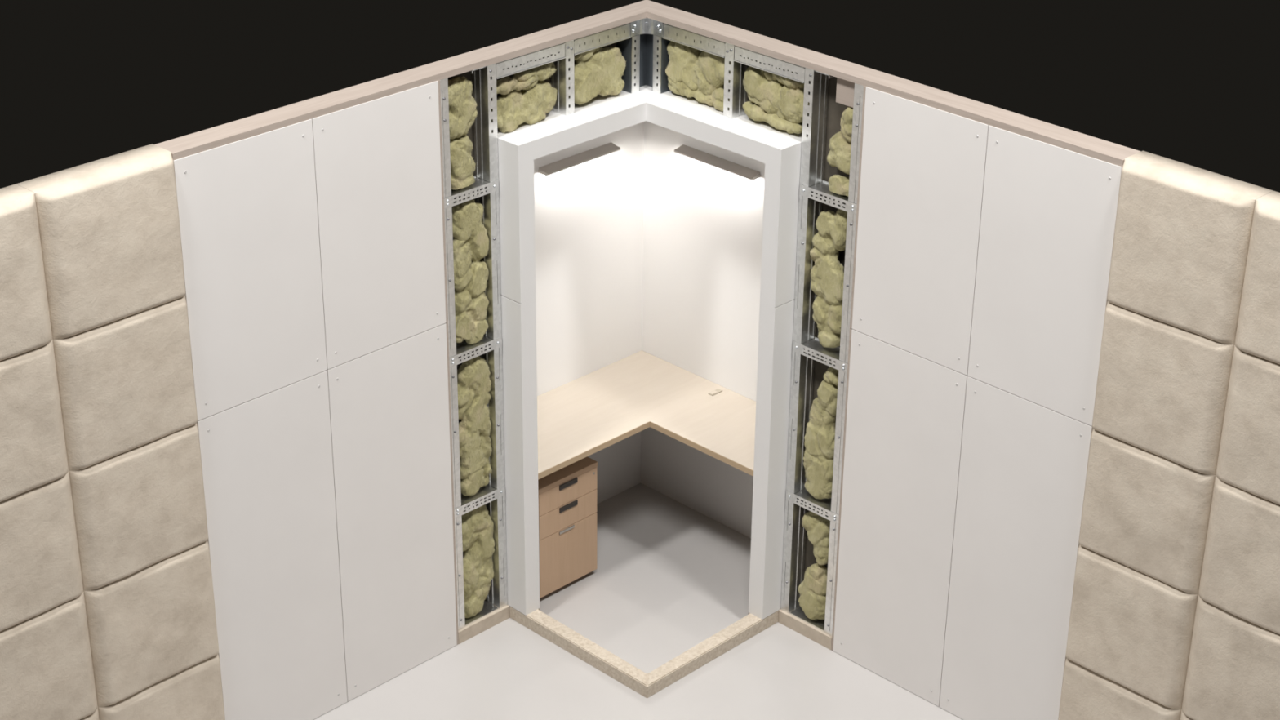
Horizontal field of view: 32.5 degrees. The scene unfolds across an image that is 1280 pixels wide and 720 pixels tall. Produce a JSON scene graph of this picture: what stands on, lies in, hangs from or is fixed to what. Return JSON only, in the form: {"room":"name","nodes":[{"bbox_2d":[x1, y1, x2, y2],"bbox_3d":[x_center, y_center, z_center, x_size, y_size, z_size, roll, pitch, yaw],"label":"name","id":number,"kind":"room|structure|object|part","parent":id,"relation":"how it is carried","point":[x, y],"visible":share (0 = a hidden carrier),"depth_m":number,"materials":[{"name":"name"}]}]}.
{"room":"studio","nodes":[
{"label":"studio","id":0,"kind":"room"},
{"bbox_2d":[448,42,616,600],"bbox_3d":[-1.242,0.212,8.837,0.012,2.616,3.583,24,35,39],"label":"wall","id":1,"kind":"structure","parent":0,"point":[468,75],"depth_m":8.92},
{"bbox_2d":[533,121,644,504],"bbox_3d":[-0.440,-0.248,10.103,0.080,2.320,1.366,24,35,39],"label":"wall","id":2,"kind":"structure","parent":0,"point":[588,215],"depth_m":10.19,"materials":[{"name":"white paint"}]},
{"bbox_2d":[537,142,620,176],"bbox_3d":[-0.268,-0.900,9.852,0.060,0.027,0.457,24,35,39],"label":"wall lamp","id":3,"kind":"object","parent":2,"relation":"attached to","point":[610,148],"visible":1,"depth_m":9.84,"materials":[{"name":"grey metal"}]},
{"bbox_2d":[537,350,755,479],"bbox_3d":[0.023,0.362,9.894,1.230,0.066,1.198,24,35,39],"label":"desk","id":4,"kind":"object","parent":2,"relation":"attached to","point":[588,414],"visible":0.76,"depth_m":10.07,"materials":[{"name":"beige wood"}]},
{"bbox_2d":[313,482,963,719],"bbox_3d":[0.015,2.548,7.253,6.160,0.120,6.160,24,35,39],"label":"floor","id":5,"kind":"structure","parent":0,"point":[668,576],"depth_m":9.58,"materials":[{"name":"white concrete"}]},
{"bbox_2d":[457,604,510,644],"bbox_3d":[-0.730,1.161,9.804,0.110,0.063,0.303,24,35,39],"label":"plate","id":6,"kind":"object","parent":5,"relation":"on","point":[474,628],"visible":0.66,"depth_m":9.77,"materials":[{"name":"beige wood"}]},
{"bbox_2d":[440,77,465,630],"bbox_3d":[-0.809,0.030,9.140,0.098,2.553,0.046,24,35,39],"label":"stud","id":7,"kind":"object","parent":6,"relation":"on","point":[443,82],"visible":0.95,"depth_m":9.05,"materials":[{"name":"grey metal"}]},
{"bbox_2d":[444,175,498,208],"bbox_3d":[-0.710,-0.683,8.877,0.092,0.052,0.296,24,35,39],"label":"strap","id":8,"kind":"object","parent":7,"relation":"attached to","point":[493,186],"visible":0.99,"depth_m":8.86,"materials":[{"name":"metal"}]},
{"bbox_2d":[449,134,475,191],"bbox_3d":[-0.736,-0.795,8.806,0.093,0.200,0.190,24,35,39],"label":"mineral wool","id":9,"kind":"object","parent":8,"relation":"on","point":[462,163],"visible":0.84,"depth_m":8.78,"materials":[{"name":"yellow fabric"}]},
{"bbox_2d":[448,75,477,139],"bbox_3d":[-0.728,-1.006,8.706,0.094,0.248,0.195,24,35,39],"label":"mineral wool","id":10,"kind":"object","parent":9,"relation":"on","point":[463,112],"visible":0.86,"depth_m":8.68,"materials":[{"name":"yellow fabric"}]},
{"bbox_2d":[448,335,502,367],"bbox_3d":[-0.717,-0.049,9.194,0.092,0.052,0.296,24,35,39],"label":"strap","id":11,"kind":"object","parent":7,"relation":"attached to","point":[462,348],"visible":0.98,"depth_m":9.18,"materials":[{"name":"metal"}]},
{"bbox_2d":[452,197,488,344],"bbox_3d":[-0.725,-0.366,9.038,0.093,0.652,0.213,24,35,39],"label":"mineral wool","id":12,"kind":"object","parent":11,"relation":"on","point":[471,240],"visible":0.92,"depth_m":9.02,"materials":[{"name":"yellow fabric"}]},
{"bbox_2d":[453,484,505,518],"bbox_3d":[-0.723,0.599,9.518,0.092,0.052,0.296,24,35,39],"label":"strap","id":13,"kind":"object","parent":7,"relation":"attached to","point":[486,491],"visible":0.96,"depth_m":9.50,"materials":[{"name":"metal"}]},
{"bbox_2d":[457,355,492,497],"bbox_3d":[-0.732,0.278,9.360,0.093,0.660,0.213,24,35,39],"label":"mineral wool","id":14,"kind":"object","parent":13,"relation":"on","point":[473,382],"visible":0.92,"depth_m":9.33,"materials":[{"name":"yellow fabric"}]},
{"bbox_2d":[464,600,499,626],"bbox_3d":[-0.734,1.128,9.791,0.095,0.008,0.202,24,35,39],"label":"floor track","id":15,"kind":"object","parent":6,"relation":"on","point":[488,608],"visible":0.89,"depth_m":9.79,"materials":[{"name":"metal"}]},
{"bbox_2d":[461,502,494,617],"bbox_3d":[-0.740,0.882,9.661,0.093,0.546,0.219,24,35,39],"label":"mineral wool","id":16,"kind":"object","parent":15,"relation":"on","point":[477,526],"visible":0.82,"depth_m":9.63,"materials":[{"name":"yellow fabric"}]},
{"bbox_2d":[467,62,507,608],"bbox_3d":[-0.658,-0.037,9.277,0.098,2.553,0.121,24,35,39],"label":"stud","id":17,"kind":"object","parent":6,"relation":"on","point":[485,142],"visible":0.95,"depth_m":9.16,"materials":[{"name":"grey metal"}]},
{"bbox_2d":[537,456,597,598],"bbox_3d":[-0.477,0.715,10.100,0.452,0.598,0.364,24,35,39],"label":"drawer pedestal","id":18,"kind":"object","parent":5,"relation":"on","point":[567,495],"visible":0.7,"depth_m":9.94,"materials":[{"name":"beige laminate"}]},
{"bbox_3d":[-0.331,0.768,9.942,0.006,0.012,0.092,24,35,39],"label":"handle","id":19,"kind":"part","parent":18,"relation":"part of","materials":[{"name":"silver metal"}]},
{"bbox_3d":[-0.331,0.888,10.023,0.018,0.304,0.360,24,35,39],"label":"drawer","id":20,"kind":"part","parent":18,"relation":"part of","materials":[{"name":"beige laminate"}]},
{"bbox_3d":[-0.329,0.696,9.927,0.018,0.120,0.360,24,35,39],"label":"drawer","id":21,"kind":"part","parent":18,"relation":"part of","materials":[{"name":"beige laminate"}]},
{"bbox_3d":[-0.328,0.589,9.873,0.018,0.114,0.360,24,35,39],"label":"drawer","id":22,"kind":"part","parent":18,"relation":"part of","materials":[{"name":"beige laminate"}]},
{"bbox_3d":[-0.320,0.660,9.896,0.010,0.024,0.109,24,35,39],"label":"handle","id":23,"kind":"part","parent":18,"relation":"part of","materials":[{"name":"grey"}]},
{"bbox_3d":[-0.319,0.556,9.844,0.010,0.024,0.109,24,35,39],"label":"handle","id":24,"kind":"part","parent":18,"relation":"part of","materials":[{"name":"grey metal"}]},
{"bbox_2d":[509,605,778,697],"bbox_3d":[0.017,1.106,9.930,0.978,0.062,0.946,24,35,39],"label":"sill","id":25,"kind":"structure","parent":5,"relation":"on","point":[646,685],"depth_m":9.58,"materials":[{"name":"beige wood"}]},
{"bbox_3d":[-0.286,1.240,9.655,0.978,0.062,0.085,24,35,39],"label":"rail","id":26,"kind":"part","parent":25,"relation":"part of","materials":[{"name":"beige wood"}]},
{"bbox_2d":[491,84,808,619],"bbox_3d":[0.028,0.077,9.424,0.990,2.231,0.958,24,35,39],"label":"surround","id":27,"kind":"object","parent":25,"relation":"on","point":[780,151],"visible":0.85,"depth_m":9.19,"materials":[{"name":"white paint"}]},
{"bbox_2d":[490,58,557,133],"bbox_3d":[-0.474,-1.084,8.954,0.093,0.252,0.364,24,35,39],"label":"mineral wool","id":28,"kind":"object","parent":27,"relation":"on","point":[536,98],"visible":0.91,"depth_m":8.93,"materials":[{"name":"yellow fabric"}]},
{"bbox_2d":[550,40,574,115],"bbox_3d":[-0.321,-1.179,9.072,0.098,0.322,0.050,24,35,39],"label":"stud","id":29,"kind":"object","parent":27,"relation":"on","point":[559,80],"visible":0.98,"depth_m":9.06,"materials":[{"name":"grey metal"}]},
{"bbox_2d":[568,42,626,105],"bbox_3d":[-0.187,-1.221,9.208,0.093,0.275,0.322,24,35,39],"label":"mineral wool","id":30,"kind":"object","parent":27,"relation":"on","point":[600,71],"visible":0.94,"depth_m":9.17,"materials":[{"name":"yellow fabric"}]},
{"bbox_2d":[616,17,671,93],"bbox_3d":[0.027,-1.303,9.326,0.194,0.322,0.194,24,35,39],"label":"stud","id":31,"kind":"object","parent":27,"relation":"on","point":[646,55],"depth_m":9.31,"materials":[{"name":"metal"}]},
{"bbox_3d":[0.028,-1.397,9.232,0.139,0.068,0.051,0,27,0],"label":"corner bracket","id":32,"kind":"part","parent":31,"relation":"part of","materials":[{"name":"silver metal"}]},
{"bbox_2d":[665,40,730,111],"bbox_3d":[0.264,-1.206,9.193,0.386,0.271,0.096,24,35,39],"label":"mineral wool","id":33,"kind":"object","parent":27,"relation":"on","point":[691,72],"visible":0.91,"depth_m":9.19,"materials":[{"name":"yellow fabric"}]},
{"bbox_2d":[723,42,748,118],"bbox_3d":[0.397,-1.165,9.059,0.052,0.322,0.098,24,35,39],"label":"stud","id":34,"kind":"object","parent":27,"relation":"on","point":[738,95],"visible":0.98,"depth_m":9.05,"materials":[{"name":"grey metal"}]},
{"bbox_2d":[742,66,809,134],"bbox_3d":[0.559,-1.071,8.933,0.366,0.267,0.092,24,35,39],"label":"mineral wool","id":35,"kind":"object","parent":27,"relation":"on","point":[778,100],"visible":0.94,"depth_m":8.91,"materials":[{"name":"yellow fabric"}]},
{"bbox_3d":[0.334,1.249,9.650,0.085,0.062,0.946,24,35,39],"label":"rail","id":36,"kind":"part","parent":25,"relation":"part of","materials":[{"name":"beige wood"}]},
{"bbox_2d":[777,609,831,649],"bbox_3d":[0.769,1.183,9.791,0.312,0.063,0.110,24,35,39],"label":"plate","id":37,"kind":"object","parent":5,"relation":"on","point":[802,628],"visible":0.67,"depth_m":9.75,"materials":[{"name":"beige wood"}]},
{"bbox_2d":[788,606,824,631],"bbox_3d":[0.772,1.149,9.780,0.205,0.008,0.095,24,35,39],"label":"floor track","id":38,"kind":"object","parent":37,"relation":"on","point":[798,613],"visible":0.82,"depth_m":9.77,"materials":[{"name":"metal"}]},
{"bbox_2d":[797,563,827,619],"bbox_3d":[0.783,1.018,9.702,0.190,0.285,0.088,24,35,39],"label":"mineral wool","id":39,"kind":"object","parent":38,"relation":"on","point":[812,590],"visible":0.91,"depth_m":9.67,"materials":[{"name":"yellow fabric"}]},
{"bbox_2d":[801,509,830,564],"bbox_3d":[0.783,0.769,9.585,0.183,0.255,0.093,24,35,39],"label":"mineral wool","id":40,"kind":"object","parent":39,"relation":"on","point":[818,527],"visible":0.83,"depth_m":9.54,"materials":[{"name":"yellow fabric"}]},
{"bbox_2d":[780,67,833,613],"bbox_3d":[0.717,-0.018,9.266,0.122,2.553,0.098,24,35,39],"label":"stud","id":41,"kind":"object","parent":37,"relation":"on","point":[813,146],"visible":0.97,"depth_m":9.21,"materials":[{"name":"grey metal"}]},
{"bbox_2d":[824,83,863,635],"bbox_3d":[0.873,0.053,9.128,0.050,2.553,0.098,24,35,39],"label":"stud","id":42,"kind":"object","parent":37,"relation":"on","point":[859,89],"visible":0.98,"depth_m":9.04,"materials":[{"name":"grey metal"}]},
{"bbox_2d":[785,488,839,524],"bbox_3d":[0.773,0.620,9.507,0.304,0.052,0.092,24,35,39],"label":"strap","id":43,"kind":"object","parent":42,"relation":"attached to","point":[824,504],"visible":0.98,"depth_m":9.49,"materials":[{"name":"metal"}]},
{"bbox_2d":[802,366,838,499],"bbox_3d":[0.780,0.303,9.359,0.191,0.643,0.093,24,35,39],"label":"mineral wool","id":44,"kind":"object","parent":43,"relation":"on","point":[820,437],"visible":0.89,"depth_m":9.34,"materials":[{"name":"yellow fabric"}]},
{"bbox_2d":[792,336,847,373],"bbox_3d":[0.780,-0.027,9.182,0.304,0.052,0.092,24,35,39],"label":"strap","id":45,"kind":"object","parent":42,"relation":"attached to","point":[814,345],"visible":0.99,"depth_m":9.17,"materials":[{"name":"metal"}]},
{"bbox_2d":[809,208,847,347],"bbox_3d":[0.790,-0.340,9.034,0.207,0.637,0.094,24,35,39],"label":"mineral wool","id":46,"kind":"object","parent":45,"relation":"on","point":[827,274],"visible":0.9,"depth_m":9.00,"materials":[{"name":"yellow fabric"}]},
{"bbox_2d":[799,180,857,214],"bbox_3d":[0.787,-0.662,8.865,0.304,0.052,0.092,24,35,39],"label":"strap","id":47,"kind":"object","parent":42,"relation":"attached to","point":[821,188],"visible":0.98,"depth_m":8.85,"materials":[{"name":"metal"}]},
{"bbox_2d":[827,174,849,196],"bbox_3d":[0.818,-0.715,8.819,0.131,0.079,0.093,24,35,39],"label":"mineral wool","id":48,"kind":"object","parent":47,"relation":"on","point":[837,184],"visible":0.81,"depth_m":8.79,"materials":[{"name":"yellow fabric"}]},
{"bbox_2d":[826,106,853,174],"bbox_3d":[0.822,-0.885,8.732,0.175,0.291,0.093,24,35,39],"label":"mineral wool","id":49,"kind":"object","parent":48,"relation":"on","point":[838,156],"visible":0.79,"depth_m":8.72,"materials":[{"name":"yellow fabric"}]},
{"bbox_2d":[640,120,764,537],"bbox_3d":[0.508,-0.224,10.075,1.318,2.320,0.080,24,35,39],"label":"wall","id":50,"kind":"structure","parent":0,"point":[703,222],"depth_m":10.21,"materials":[{"name":"white paint"}]},
{"bbox_2d":[674,144,760,180],"bbox_3d":[0.342,-0.883,9.826,0.478,0.027,0.060,24,35,39],"label":"wall lamp","id":51,"kind":"object","parent":50,"relation":"attached to","point":[691,153],"visible":1,"depth_m":9.81,"materials":[{"name":"grey metal"}]},
{"bbox_2d":[662,29,1262,579],"bbox_3d":[1.268,0.224,8.866,3.520,2.616,0.012,24,35,39],"label":"wall","id":52,"kind":"structure","parent":0,"point":[834,109],"depth_m":8.93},
{"bbox_3d":[1.688,0.447,8.428,2.231,2.616,0.094,24,35,39],"label":"wall","id":53,"kind":"structure","parent":0,"visible":0},
{"bbox_2d":[646,0,1141,167],"bbox_3d":[0.867,-1.111,8.573,2.484,0.026,0.120,24,35,39],"label":"plate","id":54,"kind":"object","parent":53,"relation":"on","point":[1095,148],"visible":0.92,"depth_m":8.43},
{"bbox_2d":[662,22,724,57],"bbox_3d":[0.254,-1.342,9.130,0.351,0.070,0.097,24,35,39],"label":"track","id":55,"kind":"object","parent":54,"relation":"attached to","point":[681,36],"visible":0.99,"depth_m":9.10,"materials":[{"name":"metal"}]},
{"bbox_2d":[733,45,804,83],"bbox_3d":[0.551,-1.208,8.868,0.378,0.070,0.097,24,35,39],"label":"track","id":56,"kind":"object","parent":54,"relation":"attached to","point":[799,77],"visible":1,"depth_m":8.84,"materials":[{"name":"metal"}]},
{"bbox_2d":[835,77,854,107],"bbox_3d":[0.835,-1.063,8.639,0.102,0.112,0.075,24,35,39],"label":"timber nailer","id":57,"kind":"object","parent":54,"relation":"attached to","point":[845,89],"visible":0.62,"depth_m":8.62,"materials":[{"name":"beige wood"}]},
{"bbox_2d":[831,328,968,706],"bbox_3d":[1.064,0.668,9.136,0.596,1.571,0.015,24,35,39],"label":"board","id":58,"kind":"object","parent":53,"relation":"attached to","point":[904,410],"visible":1,"depth_m":9.11,"materials":[{"name":"grey"}]},
{"bbox_2d":[849,85,989,375],"bbox_3d":[1.076,-0.502,8.550,0.596,1.039,0.015,24,35,39],"label":"board","id":59,"kind":"object","parent":53,"relation":"attached to","point":[922,167],"visible":1,"depth_m":8.53,"materials":[{"name":"grey"}]},
{"bbox_2d":[939,376,1093,719],"bbox_3d":[1.484,0.858,8.765,0.581,1.571,0.015,24,35,39],"label":"board","id":60,"kind":"object","parent":53,"relation":"attached to","point":[1023,470],"visible":1,"depth_m":8.72,"materials":[{"name":"grey"}]},
{"bbox_2d":[967,125,1122,426],"bbox_3d":[1.496,-0.312,8.179,0.581,1.039,0.015,24,35,39],"label":"board","id":61,"kind":"object","parent":53,"relation":"attached to","point":[1049,211],"visible":1,"depth_m":8.16,"materials":[{"name":"grey"}]},
{"bbox_2d":[1058,657,1181,719],"bbox_3d":[1.859,1.487,8.629,0.522,0.519,0.051,24,35,39],"label":"tile","id":62,"kind":"structure","parent":53,"relation":"attached to","point":[1086,694],"depth_m":8.58,"materials":[{"name":"beige fabric"}]},
{"bbox_2d":[1065,544,1198,709],"bbox_3d":[1.863,1.023,8.396,0.522,0.518,0.052,24,35,39],"label":"tile","id":63,"kind":"structure","parent":53,"relation":"attached to","point":[1132,628],"depth_m":8.36,"materials":[{"name":"beige fabric"}]},
{"bbox_2d":[1079,428,1215,594],"bbox_3d":[1.868,0.565,8.167,0.522,0.506,0.053,24,35,39],"label":"tile","id":64,"kind":"structure","parent":53,"relation":"attached to","point":[1147,513],"depth_m":8.13,"materials":[{"name":"beige fabric"}]},
{"bbox_2d":[1092,301,1234,475],"bbox_3d":[1.873,0.104,7.936,0.522,0.523,0.051,24,35,39],"label":"tile","id":65,"kind":"structure","parent":53,"relation":"attached to","point":[1162,388],"depth_m":7.90,"materials":[{"name":"beige fabric"}]},
{"bbox_2d":[1180,710,1192,719],"bbox_3d":[2.231,1.655,8.301,0.524,0.519,0.050,24,35,39],"label":"tile","id":66,"kind":"structure","parent":53,"relation":"attached to","point":[1183,717],"depth_m":8.33,"materials":[{"name":"beige fabric"}]},
{"bbox_2d":[1106,151,1273,344],"bbox_3d":[1.918,-0.393,7.733,0.522,0.548,0.164,24,35,39],"label":"acoustic wall panel","id":67,"kind":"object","parent":53,"relation":"attached to","point":[1182,233],"depth_m":7.66,"materials":[{"name":"beige fabric"}]},
{"bbox_2d":[1181,595,1279,719],"bbox_3d":[2.235,1.192,8.068,0.524,0.518,0.052,24,35,39],"label":"tile","id":68,"kind":"structure","parent":53,"relation":"attached to","point":[1233,669],"depth_m":8.07,"materials":[{"name":"beige fabric"}]},
{"bbox_2d":[1198,475,1279,634],"bbox_3d":[2.240,0.733,7.839,0.524,0.506,0.050,24,35,39],"label":"tile","id":69,"kind":"structure","parent":53,"relation":"attached to","point":[1240,575],"depth_m":7.88,"materials":[{"name":"beige fabric"}]},
{"bbox_2d":[1215,345,1279,505],"bbox_3d":[2.245,0.272,7.608,0.524,0.523,0.051,24,35,39],"label":"tile","id":70,"kind":"structure","parent":53,"relation":"attached to","point":[1249,455],"depth_m":7.67,"materials":[{"name":"beige fabric"}]},
{"bbox_2d":[1234,191,1279,364],"bbox_3d":[2.289,-0.225,7.404,0.524,0.548,0.165,24,35,39],"label":"tile","id":71,"kind":"structure","parent":53,"relation":"attached to","point":[1258,328],"depth_m":7.47,"materials":[{"name":"beige fabric"}]},
{"bbox_3d":[-1.649,0.426,8.401,0.094,2.616,2.321,24,35,39],"label":"wall","id":72,"kind":"structure","parent":0,"visible":0},
{"bbox_2d":[0,183,52,360],"bbox_3d":[-2.252,-0.243,7.346,0.164,0.548,0.543,24,35,39],"label":"tile","id":73,"kind":"structure","parent":72,"relation":"attached to","point":[25,326],"depth_m":7.40,"materials":[{"name":"beige fabric"}]},
{"bbox_2d":[0,339,68,502],"bbox_3d":[-2.217,0.255,7.551,0.052,0.523,0.543,24,35,39],"label":"tile","id":74,"kind":"structure","parent":72,"relation":"attached to","point":[33,454],"depth_m":7.61,"materials":[{"name":"beige fabric"}]},
{"bbox_2d":[0,471,83,631],"bbox_3d":[-2.222,0.715,7.782,0.050,0.506,0.543,24,35,39],"label":"tile","id":75,"kind":"structure","parent":72,"relation":"attached to","point":[40,566],"depth_m":7.82,"materials":[{"name":"beige fabric"}]},
{"bbox_2d":[0,591,97,719],"bbox_3d":[-2.226,1.174,8.011,0.052,0.518,0.543,24,35,39],"label":"tile","id":76,"kind":"structure","parent":72,"relation":"attached to","point":[46,673],"depth_m":8.02,"materials":[{"name":"beige fabric"}]},
{"bbox_2d":[80,707,99,719],"bbox_3d":[-2.232,1.638,8.244,0.050,0.519,0.543,24,35,39],"label":"tile","id":77,"kind":"structure","parent":72,"relation":"attached to","point":[95,716],"depth_m":8.28,"materials":[{"name":"beige fabric"}]},
{"bbox_2d":[16,143,185,339],"bbox_3d":[-1.868,-0.413,7.694,0.164,0.548,0.545,24,35,39],"label":"acoustic wall panel","id":78,"kind":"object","parent":72,"relation":"attached to","point":[109,229],"depth_m":7.62,"materials":[{"name":"beige fabric"}]},
{"bbox_2d":[53,296,197,471],"bbox_3d":[-1.833,0.085,7.898,0.052,0.523,0.545,24,35,39],"label":"acoustic wall panel","id":79,"kind":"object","parent":72,"relation":"attached to","point":[126,384],"depth_m":7.86,"materials":[{"name":"beige fabric"}]},
{"bbox_2d":[68,422,208,591],"bbox_3d":[-1.837,0.546,8.128,0.052,0.506,0.545,24,35,39],"label":"tile","id":80,"kind":"structure","parent":72,"relation":"attached to","point":[137,508],"depth_m":8.09,"materials":[{"name":"beige fabric"}]},
{"bbox_2d":[83,540,218,706],"bbox_3d":[-1.843,1.004,8.358,0.051,0.518,0.545,24,35,39],"label":"tile","id":81,"kind":"structure","parent":72,"relation":"attached to","point":[147,626],"depth_m":8.32,"materials":[{"name":"beige fabric"}]},
{"bbox_2d":[97,653,225,719],"bbox_3d":[-1.848,1.468,8.591,0.050,0.519,0.545,24,35,39],"label":"tile","id":82,"kind":"structure","parent":72,"relation":"attached to","point":[194,692],"depth_m":8.55,"materials":[{"name":"beige fabric"}]},
{"bbox_2d":[173,119,327,421],"bbox_3d":[-1.436,-0.333,8.162,0.015,1.039,0.607,24,35,39],"label":"board","id":83,"kind":"object","parent":72,"relation":"attached to","point":[247,208],"visible":1,"depth_m":8.14,"materials":[{"name":"grey"}]},
{"bbox_2d":[196,370,347,719],"bbox_3d":[-1.448,0.837,8.748,0.015,1.571,0.607,24,35,39],"label":"board","id":84,"kind":"object","parent":72,"relation":"attached to","point":[267,461],"visible":1,"depth_m":8.70,"materials":[{"name":"grey"}]},
{"bbox_2d":[311,80,448,369],"bbox_3d":[-1.002,-0.525,8.554,0.015,1.039,0.618,24,35,39],"label":"board","id":85,"kind":"object","parent":72,"relation":"attached to","point":[378,163],"visible":1,"depth_m":8.54,"materials":[{"name":"grey"}]},
{"bbox_2d":[326,322,458,701],"bbox_3d":[-1.014,0.645,9.140,0.015,1.571,0.618,24,35,39],"label":"board","id":86,"kind":"object","parent":72,"relation":"attached to","point":[390,414],"visible":1,"depth_m":9.11,"materials":[{"name":"grey"}]},
{"bbox_2d":[155,0,646,160],"bbox_3d":[-0.808,-1.121,8.558,0.120,0.026,2.492,24,35,39],"label":"plate","id":87,"kind":"object","parent":72,"relation":"on","point":[236,131],"visible":0.92,"depth_m":8.41,"materials":[{"name":"beige wood"}]},
{"bbox_2d":[496,42,565,79],"bbox_3d":[-0.470,-1.224,8.880,0.097,0.070,0.376,24,35,39],"label":"track","id":88,"kind":"object","parent":87,"relation":"attached to","point":[516,61],"visible":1,"depth_m":8.85,"materials":[{"name":"metal"}]},
{"bbox_2d":[573,22,631,55],"bbox_3d":[-0.187,-1.349,9.136,0.097,0.070,0.323,24,35,39],"label":"track","id":89,"kind":"object","parent":87,"relation":"attached to","point":[594,41],"visible":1,"depth_m":9.11,"materials":[{"name":"metal"}]}
]}

